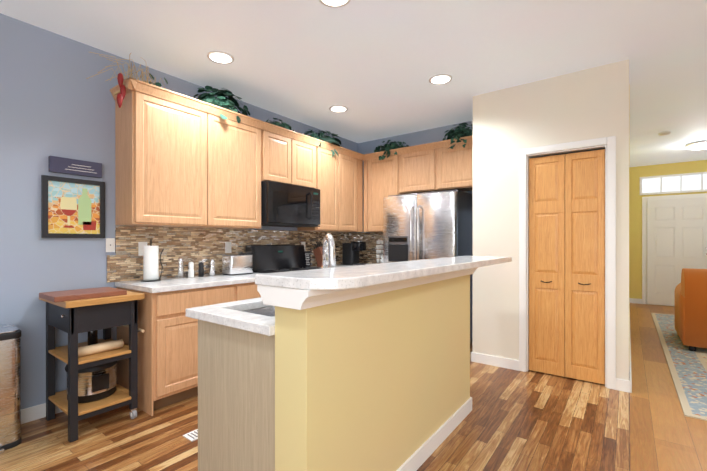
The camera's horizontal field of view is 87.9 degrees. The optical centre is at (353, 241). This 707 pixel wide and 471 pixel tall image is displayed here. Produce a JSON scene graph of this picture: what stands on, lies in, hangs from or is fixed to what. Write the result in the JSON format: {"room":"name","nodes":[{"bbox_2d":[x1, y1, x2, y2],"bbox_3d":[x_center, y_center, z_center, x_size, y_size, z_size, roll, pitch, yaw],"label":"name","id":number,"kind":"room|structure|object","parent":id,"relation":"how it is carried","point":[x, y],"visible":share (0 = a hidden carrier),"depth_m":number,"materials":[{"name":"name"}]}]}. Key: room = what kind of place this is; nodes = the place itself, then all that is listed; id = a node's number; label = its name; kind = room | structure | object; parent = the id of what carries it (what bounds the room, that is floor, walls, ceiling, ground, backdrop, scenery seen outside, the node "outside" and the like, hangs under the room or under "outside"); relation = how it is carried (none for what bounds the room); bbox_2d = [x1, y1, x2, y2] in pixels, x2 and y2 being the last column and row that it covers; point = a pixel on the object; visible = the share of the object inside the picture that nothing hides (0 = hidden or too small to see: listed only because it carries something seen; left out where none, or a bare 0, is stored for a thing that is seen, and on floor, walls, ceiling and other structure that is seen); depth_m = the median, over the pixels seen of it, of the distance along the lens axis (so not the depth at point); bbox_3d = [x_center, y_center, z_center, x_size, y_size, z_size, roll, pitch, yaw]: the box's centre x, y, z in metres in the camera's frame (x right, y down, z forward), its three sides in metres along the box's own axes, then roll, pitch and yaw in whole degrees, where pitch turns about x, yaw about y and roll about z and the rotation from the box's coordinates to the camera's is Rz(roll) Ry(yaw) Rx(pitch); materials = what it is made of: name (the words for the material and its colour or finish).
{"room":"kitchen","nodes":[
{"label":"kitchen","id":0,"kind":"room"},
{"bbox_2d":[0,13,357,408],"bbox_3d":[-2.292,-0.134,2.540,0.100,2.740,7.950,0,0,37],"label":"wall","id":1,"kind":"structure","parent":0,"point":[54,101],"depth_m":2.60,"materials":[{"name":"blue paint"}]},
{"bbox_2d":[21,403,62,423],"bbox_3d":[-3.237,1.190,1.181,0.013,0.095,4.440,0,0,37],"label":"baseboard","id":2,"kind":"structure","parent":1,"relation":"attached to","point":[32,413],"depth_m":2.54,"materials":[{"name":"white"}]},
{"bbox_2d":[41,175,104,237],"bbox_3d":[-2.071,-0.249,2.727,0.026,0.440,0.385,0,0,37],"label":"framed art","id":3,"kind":"object","parent":1,"relation":"attached to","point":[72,208],"visible":0.98,"depth_m":2.71,"materials":[{"name":"multicoloured paper"}]},
{"bbox_2d":[48,156,101,177],"bbox_3d":[-2.061,-0.554,2.729,0.039,0.110,0.320,0,0,37],"label":"sign","id":4,"kind":"object","parent":1,"relation":"attached to","point":[62,165],"visible":0.98,"depth_m":2.70,"materials":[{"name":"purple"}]},
{"bbox_2d":[114,59,213,227],"bbox_3d":[-1.584,-0.750,3.083,0.378,1.227,0.609,0,0,37],"label":"upper cabinet","id":5,"kind":"object","parent":1,"relation":"attached to","point":[206,160],"depth_m":2.94,"materials":[{"name":"brown wood"}]},
{"bbox_2d":[107,225,358,281],"bbox_3d":[-0.938,0.091,4.255,0.011,0.456,3.379,0,0,37],"label":"tile backsplash","id":6,"kind":"structure","parent":1,"relation":"attached to","point":[196,246],"depth_m":3.46,"materials":[{"name":"tile"}]},
{"bbox_2d":[106,238,114,251],"bbox_3d":[-1.937,0.025,2.921,0.008,0.110,0.063,0,0,37],"label":"outlet","id":7,"kind":"object","parent":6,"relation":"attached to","point":[110,244],"depth_m":2.92,"materials":[{"name":"white plastic"}]},
{"bbox_2d":[138,242,146,255],"bbox_3d":[-1.785,0.058,3.110,0.005,0.115,0.070,0,0,37],"label":"outlet","id":8,"kind":"object","parent":6,"relation":"attached to","point":[140,244],"depth_m":3.10,"materials":[{"name":"white plastic"}]},
{"bbox_2d":[225,242,230,252],"bbox_3d":[-1.287,0.057,3.774,0.005,0.115,0.070,0,0,37],"label":"outlet","id":9,"kind":"object","parent":6,"relation":"attached to","point":[227,244],"depth_m":3.77,"materials":[{"name":"white plastic"}]},
{"bbox_2d":[214,96,269,228],"bbox_3d":[-1.219,-0.697,3.571,0.378,1.120,0.611,0,0,37],"label":"upper cabinet","id":10,"kind":"object","parent":1,"relation":"attached to","point":[241,141],"depth_m":3.50,"materials":[{"name":"brown wood"}]},
{"bbox_2d":[194,86,249,122],"bbox_3d":[-1.266,-1.294,3.502,0.400,0.377,0.596,0,0,37],"label":"plant","id":11,"kind":"object","parent":10,"relation":"on","point":[223,109],"depth_m":3.37,"materials":[{"name":"green plant"}]},
{"bbox_2d":[266,118,293,130],"bbox_3d":[-0.848,-1.260,4.069,0.346,0.196,0.417,0,0,37],"label":"plant","id":12,"kind":"object","parent":10,"relation":"on","point":[275,126],"depth_m":3.92,"materials":[{"name":"green plant"}]},
{"bbox_2d":[297,132,341,231],"bbox_3d":[-0.440,-0.708,4.641,0.343,1.139,0.416,0,0,37],"label":"upper cabinet","id":13,"kind":"object","parent":1,"relation":"attached to","point":[329,151],"depth_m":4.57,"materials":[{"name":"brown wood"}]},
{"bbox_2d":[261,181,319,227],"bbox_3d":[-0.764,-0.401,4.125,0.442,0.445,0.784,0,0,37],"label":"microwave","id":14,"kind":"object","parent":13,"relation":"attached to","point":[286,205],"visible":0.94,"depth_m":3.95,"materials":[{"name":"black metal"}]},
{"bbox_2d":[311,263,376,267],"bbox_3d":[-0.060,0.338,4.901,0.642,0.040,1.290,0,0,37],"label":"countertop","id":15,"kind":"structure","parent":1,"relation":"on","point":[337,265],"depth_m":4.95,"materials":[{"name":"stone"}]},
{"bbox_2d":[305,251,310,266],"bbox_3d":[-0.592,0.218,4.628,0.021,0.200,0.130,0,0,37],"label":"spice rack","id":16,"kind":"object","parent":15,"relation":"on","point":[308,257],"visible":0.6,"depth_m":4.64,"materials":[{"name":"black"}]},
{"bbox_2d":[313,241,322,266],"bbox_3d":[-0.390,0.156,4.671,0.247,0.323,0.110,0,0,37],"label":"knife block","id":17,"kind":"object","parent":15,"relation":"on","point":[317,250],"visible":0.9,"depth_m":4.65,"materials":[{"name":"brown wood"}]},
{"bbox_2d":[342,241,365,264],"bbox_3d":[0.012,0.151,5.094,0.310,0.332,0.180,0,0,37],"label":"coffee maker","id":18,"kind":"object","parent":15,"relation":"on","point":[350,253],"visible":0.9,"depth_m":5.03,"materials":[{"name":"black plastic"}]},
{"bbox_2d":[376,239,382,262],"bbox_3d":[0.386,0.137,5.002,0.170,0.360,0.170,0,0,37],"label":"pod carousel","id":19,"kind":"object","parent":15,"relation":"on","point":[380,252],"visible":0.48,"depth_m":4.96,"materials":[{"name":"silver metal"}]},
{"bbox_2d":[342,147,361,231],"bbox_3d":[-0.211,-0.711,4.948,0.343,1.145,0.498,0,0,37],"label":"upper cabinet","id":20,"kind":"object","parent":1,"relation":"attached to","point":[351,160],"depth_m":4.94,"materials":[{"name":"brown wood"}]},
{"bbox_2d":[304,129,343,157],"bbox_3d":[-0.403,-1.238,4.650,0.440,0.391,0.767,0,0,37],"label":"plant","id":21,"kind":"object","parent":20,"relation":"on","point":[320,145],"depth_m":4.49,"materials":[{"name":"green plant"}]},
{"bbox_2d":[0,303,706,470],"bbox_3d":[2.103,1.286,2.282,7.650,0.100,12.800,0,0,37],"label":"floor","id":22,"kind":"structure","parent":0,"point":[516,420],"depth_m":2.39,"materials":[{"name":"brown wood"}]},
{"bbox_2d":[0,324,21,453],"bbox_3d":[-2.220,0.886,2.206,0.345,0.700,0.300,0,0,37],"label":"trash can","id":23,"kind":"object","parent":22,"relation":"on","point":[10,386],"visible":1,"depth_m":2.20,"materials":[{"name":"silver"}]},
{"bbox_2d":[39,291,144,442],"bbox_3d":[-1.819,0.800,2.572,0.570,0.872,0.476,0,0,37],"label":"kitchen cart","id":24,"kind":"object","parent":22,"relation":"on","point":[73,318],"visible":0.83,"depth_m":2.44,"materials":[{"name":"black paint"}]},
{"bbox_2d":[39,287,126,301],"bbox_3d":[-1.805,0.347,2.457,0.320,0.032,0.400,0,0,37],"label":"cutting board","id":25,"kind":"object","parent":24,"relation":"on","point":[69,295],"visible":1,"depth_m":2.38,"materials":[{"name":"brown wood"}]},
{"bbox_2d":[65,361,117,402],"bbox_3d":[-1.819,0.922,2.555,0.304,0.290,0.304,0,0,37],"label":"pressure cooker","id":26,"kind":"object","parent":24,"relation":"on","point":[97,382],"visible":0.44,"depth_m":2.45,"materials":[{"name":"black"}]},
{"bbox_2d":[88,330,97,344],"bbox_3d":[-1.873,0.644,2.633,0.058,0.205,0.060,0,0,37],"label":"oil bottle","id":27,"kind":"object","parent":24,"relation":"on","point":[92,337],"visible":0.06,"depth_m":2.61,"materials":[{"name":"black glass"}]},
{"bbox_2d":[78,339,123,356],"bbox_3d":[-1.715,0.716,2.477,0.062,0.062,0.290,0,0,37],"label":"rolling pin","id":28,"kind":"object","parent":24,"relation":"on","point":[99,347],"visible":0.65,"depth_m":2.46,"materials":[{"name":"beige wood"}]},
{"bbox_2d":[117,282,260,415],"bbox_3d":[-1.300,0.798,3.265,0.618,0.875,1.223,0,0,37],"label":"base cabinet","id":29,"kind":"object","parent":22,"relation":"on","point":[167,356],"depth_m":2.70,"materials":[{"name":"brown wood"}]},
{"bbox_2d":[115,272,264,292],"bbox_3d":[-1.295,0.340,3.254,0.638,0.040,1.237,0,0,37],"label":"countertop","id":30,"kind":"structure","parent":29,"relation":"on","point":[177,283],"depth_m":2.93,"materials":[{"name":"stone"}]},
{"bbox_2d":[141,239,163,281],"bbox_3d":[-1.662,0.150,3.014,0.150,0.340,0.154,0,0,37],"label":"paper towel holder","id":31,"kind":"object","parent":30,"relation":"on","point":[150,263],"visible":1,"depth_m":2.97,"materials":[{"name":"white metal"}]},
{"bbox_2d":[222,254,252,274],"bbox_3d":[-1.141,0.222,3.636,0.170,0.194,0.284,0,0,37],"label":"toaster","id":32,"kind":"object","parent":30,"relation":"on","point":[238,264],"visible":1,"depth_m":3.54,"materials":[{"name":"silver metal"}]},
{"bbox_2d":[183,429,197,441],"bbox_3d":[-0.953,1.233,2.420,0.110,0.006,0.300,0,0,37],"label":"floor vent","id":33,"kind":"object","parent":22,"relation":"in","point":[191,436],"visible":0.17,"depth_m":2.33,"materials":[{"name":"white plastic"}]},
{"bbox_2d":[246,245,321,272],"bbox_3d":[-0.642,0.634,4.035,0.692,1.200,0.790,0,0,37],"label":"range","id":34,"kind":"object","parent":22,"relation":"on","point":[275,258],"visible":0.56,"depth_m":4.11,"materials":[{"name":"black metal"}]},
{"bbox_2d":[198,287,471,470],"bbox_3d":[0.052,0.799,2.241,0.773,0.875,1.708,0,0,37],"label":"kitchen island","id":35,"kind":"object","parent":22,"relation":"on","point":[372,378],"depth_m":1.63,"materials":[{"name":"yellow paint"}]},
{"bbox_2d":[186,297,274,335],"bbox_3d":[-0.041,0.341,2.290,0.614,0.040,1.755,0,0,37],"label":"island countertop","id":36,"kind":"structure","parent":35,"relation":"on","point":[231,314],"depth_m":1.63,"materials":[{"name":"stone"}]},
{"bbox_2d":[322,233,334,267],"bbox_3d":[-0.129,0.138,1.911,0.169,0.367,0.139,0,0,37],"label":"island faucet","id":37,"kind":"object","parent":36,"relation":"on","point":[328,254],"visible":0.65,"depth_m":1.86,"materials":[{"name":"silver metal"}]},
{"bbox_2d":[257,267,477,310],"bbox_3d":[0.275,0.201,2.057,0.270,0.072,1.800,0,0,37],"label":"molding","id":38,"kind":"structure","parent":35,"relation":"on","point":[292,299],"depth_m":1.42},
{"bbox_2d":[255,256,511,289],"bbox_3d":[0.469,0.144,2.236,0.385,0.040,2.330,0,0,37],"label":"countertop","id":39,"kind":"structure","parent":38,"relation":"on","point":[346,277],"depth_m":1.53,"materials":[{"name":"stone"}]},
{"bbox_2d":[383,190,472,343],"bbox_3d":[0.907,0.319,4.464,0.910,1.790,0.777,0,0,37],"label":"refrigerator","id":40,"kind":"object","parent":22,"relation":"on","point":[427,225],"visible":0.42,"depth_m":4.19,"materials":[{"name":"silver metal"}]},
{"bbox_2d":[651,313,706,420],"bbox_3d":[4.869,1.229,3.617,2.820,0.010,4.650,0,0,37],"label":"rug","id":41,"kind":"object","parent":22,"relation":"on","point":[687,368],"visible":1,"depth_m":3.57,"materials":[{"name":"fabric"}]},
{"bbox_2d":[675,268,706,350],"bbox_3d":[4.886,0.739,3.865,2.190,0.968,1.030,0,0,37],"label":"sofa","id":42,"kind":"object","parent":41,"relation":"on","point":[691,309],"visible":1,"depth_m":4.08,"materials":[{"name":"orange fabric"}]},
{"bbox_2d":[0,0,706,166],"bbox_3d":[2.103,-1.554,2.279,7.650,0.100,12.800,0,0,37],"label":"ceiling","id":43,"kind":"structure","parent":0,"point":[373,66],"depth_m":2.88,"materials":[{"name":"white paint"}]},
{"bbox_2d":[207,51,233,63],"bbox_3d":[-1.081,-1.500,2.988,0.209,0.008,0.209,0,0,-2],"label":"recessed light","id":44,"kind":"object","parent":43,"relation":"in","point":[220,57],"depth_m":2.98,"materials":[{"name":"white"}]},
{"bbox_2d":[319,0,350,7],"bbox_3d":[-0.116,-1.499,2.241,0.209,0.008,0.209,0,0,-2],"label":"recessed light","id":45,"kind":"object","parent":43,"relation":"in","point":[329,3],"depth_m":2.30,"materials":[{"name":"white"}]},
{"bbox_2d":[329,105,347,111],"bbox_3d":[-0.169,-1.501,4.141,0.209,0.008,0.209,0,0,-2],"label":"recessed light","id":46,"kind":"object","parent":43,"relation":"in","point":[336,108],"depth_m":4.12,"materials":[{"name":"white"}]},
{"bbox_2d":[429,74,451,84],"bbox_3d":[0.804,-1.500,3.388,0.209,0.008,0.209,0,0,-2],"label":"recessed light","id":47,"kind":"object","parent":43,"relation":"in","point":[438,79],"depth_m":3.38,"materials":[{"name":"white"}]},
{"bbox_2d":[658,131,670,135],"bbox_3d":[4.280,-1.489,5.047,0.130,0.035,0.130,0,0,37],"label":"smoke detector","id":48,"kind":"object","parent":43,"relation":"attached to","point":[664,133],"visible":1,"depth_m":5.02,"materials":[{"name":"white plastic"}]},
{"bbox_2d":[685,140,706,149],"bbox_3d":[5.287,-1.459,5.593,0.340,0.095,0.340,0,0,37],"label":"dome ceiling light","id":49,"kind":"object","parent":43,"relation":"attached to","point":[698,145],"visible":1,"depth_m":5.53,"materials":[{"name":"white glass"}]},
{"bbox_2d":[358,121,472,232],"bbox_3d":[1.426,-0.136,4.660,3.315,2.740,0.100,0,0,37],"label":"wall","id":50,"kind":"structure","parent":0,"point":[424,137],"depth_m":5.05,"materials":[{"name":"blue paint"}]},
{"bbox_2d":[359,232,382,263],"bbox_3d":[0.437,0.090,5.329,0.870,0.456,0.011,0,0,37],"label":"tile backsplash","id":51,"kind":"structure","parent":50,"relation":"attached to","point":[368,255],"depth_m":5.47,"materials":[{"name":"tile"}]},
{"bbox_2d":[363,146,400,231],"bbox_3d":[0.437,-0.691,5.074,0.568,1.105,0.418,0,0,37],"label":"upper cabinet","id":52,"kind":"object","parent":50,"relation":"attached to","point":[392,168],"depth_m":5.01,"materials":[{"name":"brown wood"}]},
{"bbox_2d":[395,142,438,193],"bbox_3d":[0.872,-0.932,4.748,0.520,0.592,0.419,0,0,37],"label":"upper cabinet","id":53,"kind":"object","parent":50,"relation":"attached to","point":[412,163],"depth_m":4.68,"materials":[{"name":"brown wood"}]},
{"bbox_2d":[431,130,472,190],"bbox_3d":[1.319,-0.937,4.413,0.597,0.602,0.419,0,0,37],"label":"upper cabinet","id":54,"kind":"object","parent":50,"relation":"attached to","point":[451,158],"depth_m":4.37,"materials":[{"name":"brown wood"}]},
{"bbox_2d":[472,59,628,379],"bbox_3d":[1.780,-0.135,3.447,1.295,2.740,0.100,0,0,37],"label":"wall","id":55,"kind":"structure","parent":0,"point":[585,104],"depth_m":3.53,"materials":[{"name":"white paint"}]},
{"bbox_2d":[471,352,518,370],"bbox_3d":[1.404,1.187,3.658,0.469,0.095,0.013,0,0,37],"label":"baseboard","id":56,"kind":"structure","parent":55,"relation":"attached to","point":[507,363],"depth_m":3.64,"materials":[{"name":"white wood"}]},
{"bbox_2d":[529,149,604,384],"bbox_3d":[1.913,0.214,3.321,0.598,2.018,0.063,0,0,37],"label":"bifold pantry door","id":57,"kind":"structure","parent":55,"relation":"in","point":[566,265],"depth_m":3.31,"materials":[{"name":"brown wood"}]},
{"bbox_2d":[519,136,615,389],"bbox_3d":[1.921,0.174,3.330,0.754,2.122,0.118,0,0,37],"label":"door frame","id":58,"kind":"structure","parent":55,"relation":"attached to","point":[608,144],"depth_m":3.14,"materials":[{"name":"white wood"}]},
{"bbox_2d":[534,149,601,157],"bbox_3d":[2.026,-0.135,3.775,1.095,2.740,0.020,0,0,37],"label":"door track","id":59,"kind":"structure","parent":0,"point":[567,153],"depth_m":3.67,"materials":[{"name":"black metal"}]},
{"bbox_2d":[629,84,629,157],"bbox_3d":[4.100,-0.137,5.464,0.003,2.740,4.910,0,0,37],"label":"wall","id":60,"kind":"structure","parent":0,"point":[629,120],"depth_m":3.50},
{"bbox_2d":[625,298,631,392],"bbox_3d":[3.916,1.186,5.220,0.033,0.095,5.524,0,0,37],"label":"baseboard","id":61,"kind":"structure","parent":60,"relation":"attached to","point":[628,383],"depth_m":3.28,"materials":[{"name":"white wood"}]},
{"bbox_2d":[629,160,706,298],"bbox_3d":[7.214,-0.138,6.263,4.235,2.740,0.100,0,0,37],"label":"wall","id":62,"kind":"structure","parent":0,"point":[635,239],"depth_m":7.33,"materials":[{"name":"yellow paint"}]},
{"bbox_2d":[630,298,666,305],"bbox_3d":[7.198,1.185,6.205,3.990,0.095,0.013,0,0,37],"label":"baseboard","id":63,"kind":"structure","parent":62,"relation":"attached to","point":[632,300],"depth_m":7.34,"materials":[{"name":"white wood"}]},
{"bbox_2d":[640,172,706,303],"bbox_3d":[6.648,-0.028,6.608,2.355,2.520,0.023,0,0,37],"label":"door frame","id":64,"kind":"structure","parent":62,"relation":"attached to","point":[644,250],"depth_m":7.24,"materials":[{"name":"white wood"}]},
{"bbox_2d":[642,174,706,192],"bbox_3d":[6.669,-1.108,6.602,2.315,0.280,0.007,0,0,37],"label":"window","id":65,"kind":"structure","parent":62,"relation":"in","point":[689,182],"depth_m":6.99,"materials":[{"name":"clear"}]},
{"bbox_2d":[647,197,706,305],"bbox_3d":[6.151,0.201,6.942,0.930,2.040,0.083,0,0,37],"label":"front door","id":66,"kind":"structure","parent":62,"relation":"in","point":[676,236],"depth_m":6.99,"materials":[{"name":"white wood"}]}
]}

